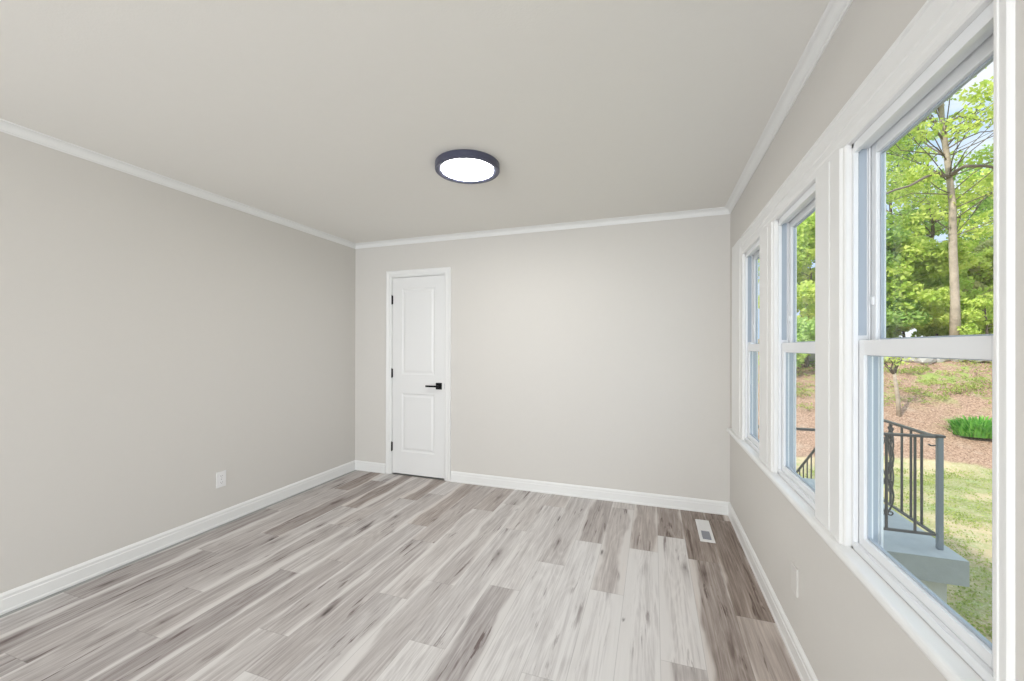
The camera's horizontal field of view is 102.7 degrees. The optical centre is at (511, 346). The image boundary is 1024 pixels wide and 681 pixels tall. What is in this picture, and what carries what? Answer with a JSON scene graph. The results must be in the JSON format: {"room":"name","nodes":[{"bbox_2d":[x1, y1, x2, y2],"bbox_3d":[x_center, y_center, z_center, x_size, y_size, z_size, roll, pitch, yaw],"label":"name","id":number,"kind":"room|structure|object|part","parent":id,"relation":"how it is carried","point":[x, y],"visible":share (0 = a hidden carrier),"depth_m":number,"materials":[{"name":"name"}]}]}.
{"room":"empty living room","nodes":[
{"label":"empty living room","id":0,"kind":"room"},
{"bbox_2d":[0,132,354,592],"bbox_3d":[-2.998,0.104,0.847,0.100,2.442,7.842,0,0,19],"label":"wall","id":1,"kind":"structure","parent":0,"point":[157,340],"depth_m":2.60,"materials":[{"name":"paint"}]},
{"bbox_2d":[0,119,355,248],"bbox_3d":[-2.927,-1.093,0.825,0.046,0.047,7.642,0,0,19],"label":"trim","id":2,"kind":"structure","parent":1,"relation":"attached to","point":[7,127],"depth_m":2.59,"materials":[{"name":"white paint"}]},
{"bbox_2d":[216,470,225,487],"bbox_3d":[-2.176,0.992,3.063,0.009,0.115,0.070,0,0,19],"label":"wall outlet","id":3,"kind":"object","parent":1,"relation":"attached to","point":[220,476],"visible":1,"depth_m":3.06,"materials":[{"name":"white plastic"}]},
{"bbox_2d":[0,460,443,617],"bbox_3d":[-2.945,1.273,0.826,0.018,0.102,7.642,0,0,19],"label":"baseboard","id":4,"kind":"structure","parent":1,"relation":"attached to","point":[10,600],"depth_m":2.60,"materials":[{"name":"white paint"}]},
{"bbox_2d":[0,470,800,680],"bbox_3d":[-1.213,1.326,0.227,3.590,0.001,7.642,0,0,19],"label":"floor","id":5,"kind":"structure","parent":0,"point":[357,575],"depth_m":2.13,"materials":[{"name":"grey wood"}]},
{"bbox_2d":[695,519,715,542],"bbox_3d":[1.399,1.333,2.970,0.096,0.006,0.375,0,0,19],"label":"floor vent","id":6,"kind":"object","parent":5,"relation":"in","point":[705,533],"visible":1,"depth_m":2.95,"materials":[{"name":"white plastic"}]},
{"bbox_3d":[1.373,1.333,2.894,0.054,0.004,0.129,0,0,19],"label":"damper plate","id":7,"kind":"part","parent":6,"relation":"part of","materials":[{"name":"grey metal"}]},
{"bbox_2d":[0,0,829,242],"bbox_3d":[-1.244,-1.174,0.244,3.807,0.120,7.842,0,0,19],"label":"ceiling","id":8,"kind":"structure","parent":0,"point":[333,117],"depth_m":1.82,"materials":[{"name":"paint"}]},
{"bbox_2d":[435,149,499,183],"bbox_3d":[-0.270,-1.086,2.487,0.390,0.044,0.390,0,0,19],"label":"ceiling light","id":9,"kind":"object","parent":8,"relation":"attached to","point":[463,166],"visible":1,"depth_m":2.42,"materials":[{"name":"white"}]},
{"bbox_2d":[441,159,492,180],"bbox_3d":[-0.271,-1.071,2.487,0.312,0.012,0.312,0,0,19],"label":"diffuser","id":10,"kind":"object","parent":9,"relation":"attached to","point":[453,169],"depth_m":2.47,"materials":[{"name":"white plastic"}]},
{"bbox_2d":[355,214,729,501],"bbox_3d":[0.039,0.116,3.914,3.637,2.442,0.140,0,0,19],"label":"wall","id":11,"kind":"structure","parent":0,"point":[599,356],"depth_m":3.64,"materials":[{"name":"paint"}]},
{"bbox_2d":[355,460,385,473],"bbox_3d":[-1.519,1.282,4.366,0.400,0.102,0.018,0,0,19],"label":"baseboard","id":12,"kind":"structure","parent":11,"relation":"attached to","point":[367,466],"depth_m":4.36,"materials":[{"name":"white paint"}]},
{"bbox_2d":[386,267,450,480],"bbox_3d":[-0.955,0.271,4.208,0.757,2.124,0.154,0,0,19],"label":"door","id":13,"kind":"structure","parent":11,"relation":"in","point":[418,301],"depth_m":4.18,"materials":[{"name":"white paint"}]},
{"bbox_3d":[-0.734,0.397,4.104,0.066,0.066,0.009,0,0,19],"label":"handle","id":14,"kind":"part","parent":13,"relation":"part of","materials":[{"name":"black metal"}]},
{"bbox_2d":[356,207,729,248],"bbox_3d":[0.011,-1.082,3.828,3.637,0.047,0.046,0,0,19],"label":"trim","id":15,"kind":"structure","parent":11,"relation":"attached to","point":[720,210],"depth_m":3.70,"materials":[{"name":"white paint"}]},
{"bbox_2d":[450,471,728,514],"bbox_3d":[0.561,1.285,3.647,2.472,0.102,0.018,0,0,19],"label":"baseboard","id":16,"kind":"structure","parent":11,"relation":"attached to","point":[623,496],"depth_m":3.58,"materials":[{"name":"white paint"}]},
{"bbox_2d":[730,0,1023,680],"bbox_3d":[0.519,0.184,-0.369,0.070,2.590,7.842,0,0,19],"label":"wall","id":17,"kind":"structure","parent":0,"point":[844,633],"depth_m":1.38,"materials":[{"name":"paint"}]},
{"bbox_2d":[732,238,744,439],"bbox_3d":[1.598,-0.058,2.894,0.024,1.359,0.345,0,0,19],"label":"trim","id":18,"kind":"structure","parent":17,"relation":"attached to","point":[738,259],"depth_m":2.82,"materials":[{"name":"white paint"}]},
{"bbox_2d":[745,240,758,452],"bbox_3d":[1.513,0.005,2.488,0.079,1.252,0.479,0,0,19],"label":"window","id":19,"kind":"structure","parent":17,"relation":"in","point":[752,256],"depth_m":2.70,"materials":[{"name":"white plastic"}]},
{"bbox_3d":[1.499,0.298,2.492,0.024,0.629,0.453,0,0,19],"label":"sash","id":20,"kind":"part","parent":19,"relation":"part of","materials":[{"name":"white plastic"}]},
{"bbox_3d":[1.528,-0.293,2.483,0.024,0.624,0.453,0,0,19],"label":"sash","id":21,"kind":"part","parent":19,"relation":"part of","materials":[{"name":"white plastic"}]},
{"bbox_2d":[759,220,777,472],"bbox_3d":[1.339,0.000,2.146,0.024,1.240,0.281,0,0,19],"label":"trim","id":22,"kind":"structure","parent":17,"relation":"attached to","point":[768,239],"depth_m":2.08,"materials":[{"name":"white paint"}]},
{"bbox_2d":[728,502,817,680],"bbox_3d":[0.475,1.278,-0.357,0.018,0.102,7.642,0,0,19],"label":"baseboard","id":23,"kind":"structure","parent":17,"relation":"attached to","point":[801,663],"depth_m":1.99,"materials":[{"name":"white paint"}]},
{"bbox_2d":[725,0,852,213],"bbox_3d":[0.467,-1.088,-0.348,0.046,0.047,7.642,0,0,19],"label":"trim","id":24,"kind":"structure","parent":17,"relation":"attached to","point":[835,10],"depth_m":1.69,"materials":[{"name":"white paint"}]},
{"bbox_2d":[791,562,797,597],"bbox_3d":[1.211,0.997,1.753,0.008,0.116,0.072,0,0,19],"label":"wall plate","id":25,"kind":"object","parent":17,"relation":"attached to","point":[794,571],"visible":1,"depth_m":1.74,"materials":[{"name":"white plastic"}]},
{"bbox_2d":[778,183,814,509],"bbox_3d":[1.253,0.003,1.736,0.079,1.252,0.550,0,0,19],"label":"window","id":26,"kind":"structure","parent":17,"relation":"in","point":[788,346],"depth_m":1.96,"materials":[{"name":"white plastic"}]},
{"bbox_3d":[1.239,0.296,1.740,0.024,0.629,0.524,0,0,19],"label":"sash","id":27,"kind":"part","parent":26,"relation":"part of","materials":[{"name":"white plastic"}]},
{"bbox_3d":[1.268,-0.295,1.731,0.024,0.624,0.524,0,0,19],"label":"sash","id":28,"kind":"part","parent":26,"relation":"part of","materials":[{"name":"white plastic"}]},
{"bbox_2d":[815,145,850,546],"bbox_3d":[1.074,-0.002,1.379,0.024,1.240,0.241,0,0,19],"label":"trim","id":29,"kind":"structure","parent":17,"relation":"attached to","point":[833,182],"depth_m":1.34,"materials":[{"name":"white paint"}]},
{"bbox_2d":[727,428,983,680],"bbox_3d":[1.238,0.634,1.872,0.058,0.030,2.650,0,0,19],"label":"trim","id":30,"kind":"structure","parent":17,"relation":"attached to","point":[941,655],"depth_m":1.01,"materials":[{"name":"white paint"}]},
{"bbox_2d":[741,0,992,253],"bbox_3d":[1.195,-0.681,1.729,0.026,0.119,2.124,0,0,19],"label":"trim","id":31,"kind":"structure","parent":17,"relation":"attached to","point":[937,24],"depth_m":1.06,"materials":[{"name":"white paint"}]},
{"bbox_2d":[852,1,992,680],"bbox_3d":[0.991,0.001,0.977,0.079,1.252,0.573,0,0,19],"label":"window","id":32,"kind":"structure","parent":17,"relation":"in","point":[971,52],"depth_m":1.20,"materials":[{"name":"white plastic"}]},
{"bbox_3d":[0.977,0.294,0.982,0.024,0.629,0.547,0,0,19],"label":"sash","id":33,"kind":"part","parent":32,"relation":"part of","materials":[{"name":"white plastic"}]},
{"bbox_3d":[1.006,-0.297,0.973,0.024,0.624,0.547,0,0,19],"label":"sash","id":34,"kind":"part","parent":32,"relation":"part of","materials":[{"name":"white plastic"}]},
{"bbox_2d":[993,0,1014,680],"bbox_3d":[0.850,-0.063,0.706,0.009,1.359,0.032,0,0,19],"label":"trim","id":35,"kind":"structure","parent":17,"relation":"attached to","point":[1003,10],"depth_m":0.70,"materials":[{"name":"white paint"}]},
{"label":"outside","id":36,"kind":"structure","parent":0,"visible":0},
{"bbox_2d":[758,339,991,642],"bbox_3d":[19.474,0.896,16.543,54.000,3.807,56.000,0,0,19],"label":"ground","id":37,"kind":"structure","parent":36,"point":[963,453],"depth_m":9.59,"materials":[{"name":"brown soil"}]},
{"bbox_2d":[758,212,814,334],"bbox_3d":[13.586,-3.247,18.969,4.829,6.634,4.807,0,0,-9],"label":"leafy bush","id":38,"kind":"object","parent":37,"relation":"on","point":[806,229],"visible":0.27,"depth_m":17.98,"materials":[{"name":"green plant"}]},
{"bbox_2d":[796,316,814,367],"bbox_3d":[10.047,-0.094,13.649,2.878,1.981,2.786,0,0,28],"label":"leafy bush","id":39,"kind":"object","parent":37,"relation":"on","point":[809,327],"visible":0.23,"depth_m":13.43,"materials":[{"name":"green plant"}]},
{"bbox_2d":[808,354,814,362],"bbox_3d":[10.374,0.365,14.026,0.456,0.556,0.589,0,0,-16],"label":"rock","id":40,"kind":"object","parent":37,"relation":"on","point":[810,358],"visible":0.12,"depth_m":13.92,"materials":[{"name":"grey stone"}]},
{"bbox_2d":[758,154,900,316],"bbox_3d":[17.530,-7.555,24.543,7.125,14.848,7.274,0,0,-25],"label":"tree","id":41,"kind":"object","parent":37,"relation":"on","point":[889,155],"visible":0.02,"depth_m":22.74,"materials":[{"name":"green plant"}]},
{"bbox_2d":[805,224,932,337],"bbox_3d":[15.907,-2.704,19.106,4.824,5.521,5.286,0,0,19],"label":"leafy bush","id":42,"kind":"object","parent":37,"relation":"on","point":[893,320],"visible":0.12,"depth_m":17.42,"materials":[{"name":"green plant"}]},
{"bbox_2d":[801,122,957,251],"bbox_3d":[21.932,-7.723,27.323,7.388,14.929,8.619,0,0,-10],"label":"tree","id":43,"kind":"object","parent":37,"relation":"on","point":[892,169],"visible":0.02,"depth_m":24.67,"materials":[{"name":"green plant"}]},
{"bbox_2d":[796,358,991,409],"bbox_3d":[11.808,0.977,12.072,7.321,1.652,3.831,0,0,19],"label":"ground cover","id":44,"kind":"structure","parent":37,"relation":"on","point":[922,369],"depth_m":11.58,"materials":[{"name":"green plant"}]},
{"bbox_2d":[884,357,903,361],"bbox_3d":[12.140,0.319,13.226,0.567,0.430,0.827,0,0,-7],"label":"foliage","id":45,"kind":"object","parent":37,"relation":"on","point":[885,357],"visible":0.09,"depth_m":12.90,"materials":[{"name":"green plant"}]},
{"bbox_2d":[798,467,991,638],"bbox_3d":[6.459,2.640,7.176,8.991,0.252,3.748,0,0,-38],"label":"tufts","id":46,"kind":"object","parent":37,"relation":"on","point":[896,469],"visible":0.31,"depth_m":6.29,"materials":[{"name":"green plant"}]},
{"bbox_2d":[884,357,913,416],"bbox_3d":[9.972,0.907,10.744,1.015,1.905,0.573,0,0,-7],"label":"sapling","id":47,"kind":"object","parent":37,"relation":"on","point":[893,372],"visible":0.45,"depth_m":10.71,"materials":[{"name":"green plant"}]},
{"bbox_2d":[903,357,915,361],"bbox_3d":[12.520,0.315,12.970,0.594,0.505,0.404,0,0,39],"label":"rock","id":48,"kind":"object","parent":37,"relation":"on","point":[904,358],"visible":0.19,"depth_m":12.82,"materials":[{"name":"grey stone"}]},
{"bbox_2d":[915,358,935,364],"bbox_3d":[12.851,0.344,12.782,0.580,0.480,0.591,0,0,-18],"label":"rock","id":49,"kind":"object","parent":37,"relation":"on","point":[918,360],"visible":0.33,"depth_m":12.56,"materials":[{"name":"grey stone"}]},
{"bbox_2d":[886,233,978,337],"bbox_3d":[17.694,-2.532,18.762,4.180,5.256,5.030,0,0,19],"label":"tree","id":50,"kind":"object","parent":37,"relation":"on","point":[931,260],"visible":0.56,"depth_m":17.26,"materials":[{"name":"green plant"}]},
{"bbox_2d":[920,580,946,603],"bbox_3d":[2.678,2.200,3.767,1.253,1.180,1.520,0,0,19],"label":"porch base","id":51,"kind":"object","parent":37,"relation":"on","point":[940,589],"depth_m":2.86,"materials":[{"name":"grey concrete"}]},
{"bbox_2d":[803,478,968,586],"bbox_3d":[2.709,1.525,3.763,1.333,0.170,1.710,0,0,19],"label":"porch slab","id":52,"kind":"object","parent":51,"relation":"on","point":[918,553],"visible":0.21,"depth_m":2.85,"materials":[{"name":"concrete"}]},
{"bbox_2d":[758,419,945,549],"bbox_3d":[2.970,1.661,4.596,1.281,2.062,3.193,0,0,19],"label":"porch railing","id":53,"kind":"object","parent":52,"relation":"on","point":[889,436],"visible":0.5,"depth_m":3.00,"materials":[{"name":"black metal"}]},
{"bbox_3d":[3.765,1.265,5.075,0.030,1.244,1.757,0,0,19],"label":"stair rail","id":54,"kind":"part","parent":53,"relation":"part of","materials":[{"name":"black metal"}]},
{"bbox_3d":[2.435,0.642,3.119,1.233,0.018,0.034,0,0,19],"label":"rail","id":55,"kind":"part","parent":53,"relation":"part of","materials":[{"name":"grey paint"}]},
{"bbox_3d":[3.255,0.644,3.597,0.032,0.018,1.390,0,0,19],"label":"rail","id":56,"kind":"part","parent":53,"relation":"part of","materials":[{"name":"black metal"}]},
{"bbox_3d":[3.254,1.341,3.596,0.020,0.016,1.390,0,0,19],"label":"rail","id":57,"kind":"part","parent":53,"relation":"part of","materials":[{"name":"black metal"}]},
{"bbox_3d":[2.434,1.339,3.118,1.233,0.016,0.020,0,0,19],"label":"rail","id":58,"kind":"part","parent":53,"relation":"part of","materials":[{"name":"black metal"}]},
{"bbox_3d":[3.040,1.040,2.909,0.032,0.800,0.032,0,0,19],"label":"corner post","id":59,"kind":"part","parent":53,"relation":"part of","materials":[{"name":"grey paint"}]},
{"bbox_2d":[886,67,992,335],"bbox_3d":[17.293,-8.509,16.177,10.892,17.443,9.338,0,0,19],"label":"tree","id":60,"kind":"object","parent":37,"relation":"on","point":[955,309],"visible":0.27,"depth_m":15.92,"materials":[{"name":"green plant"}]},
{"bbox_2d":[886,122,992,251],"bbox_3d":[25.390,-6.793,24.616,5.317,13.114,6.535,0,0,41],"label":"tree","id":61,"kind":"object","parent":37,"relation":"on","point":[916,227],"visible":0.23,"depth_m":23.75,"materials":[{"name":"green plant"}]},
{"bbox_2d":[886,118,992,251],"bbox_3d":[24.465,-7.277,26.346,8.673,14.130,7.670,0,0,-1],"label":"tree","id":62,"kind":"object","parent":37,"relation":"on","point":[889,213],"visible":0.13,"depth_m":24.11,"materials":[{"name":"green plant"}]},
{"bbox_2d":[936,359,950,361],"bbox_3d":[13.299,0.298,12.672,0.516,0.531,0.478,0,0,31],"label":"rock","id":63,"kind":"object","parent":37,"relation":"on","point":[937,360],"visible":0.16,"depth_m":12.54,"materials":[{"name":"grey stone"}]},
{"bbox_2d":[910,252,992,336],"bbox_3d":[20.372,-2.194,19.531,4.224,4.745,4.605,0,0,19],"label":"leafy bush","id":64,"kind":"object","parent":37,"relation":"on","point":[940,326],"visible":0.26,"depth_m":18.42,"materials":[{"name":"green plant"}]},
{"bbox_2d":[919,161,992,297],"bbox_3d":[30.776,-6.200,27.285,6.929,11.667,7.042,0,0,19],"label":"tree","id":65,"kind":"object","parent":37,"relation":"on","point":[942,231],"visible":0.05,"depth_m":26.78,"materials":[{"name":"green plant"}]},
{"bbox_2d":[941,415,991,438],"bbox_3d":[11.065,1.856,9.677,1.486,0.503,1.185,0,0,19],"label":"clump","id":66,"kind":"object","parent":37,"relation":"on","point":[976,428],"visible":0.62,"depth_m":9.54,"materials":[{"name":"green plant"}]},
{"bbox_2d":[942,292,992,334],"bbox_3d":[18.521,-0.981,15.994,2.496,2.263,2.285,0,0,19],"label":"leafy bush","id":67,"kind":"object","parent":37,"relation":"on","point":[971,310],"visible":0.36,"depth_m":15.91,"materials":[{"name":"green plant"}]},
{"bbox_2d":[957,144,992,244],"bbox_3d":[31.734,-6.833,25.077,7.180,13.015,8.501,0,0,-18],"label":"tree","id":68,"kind":"object","parent":37,"relation":"on","point":[988,147],"visible":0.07,"depth_m":25.97,"materials":[{"name":"green plant"}]},
{"bbox_2d":[960,239,992,297],"bbox_3d":[22.522,-2.636,20.062,4.238,5.011,4.063,0,0,5],"label":"leafy bush","id":69,"kind":"object","parent":37,"relation":"on","point":[988,243],"visible":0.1,"depth_m":18.98,"materials":[{"name":"green plant"}]},
{"bbox_2d":[962,247,992,331],"bbox_3d":[22.654,-2.253,18.519,4.951,5.533,4.515,0,0,19],"label":"leafy bush","id":70,"kind":"object","parent":37,"relation":"on","point":[986,252],"visible":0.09,"depth_m":18.78,"materials":[{"name":"green plant"}]}
]}

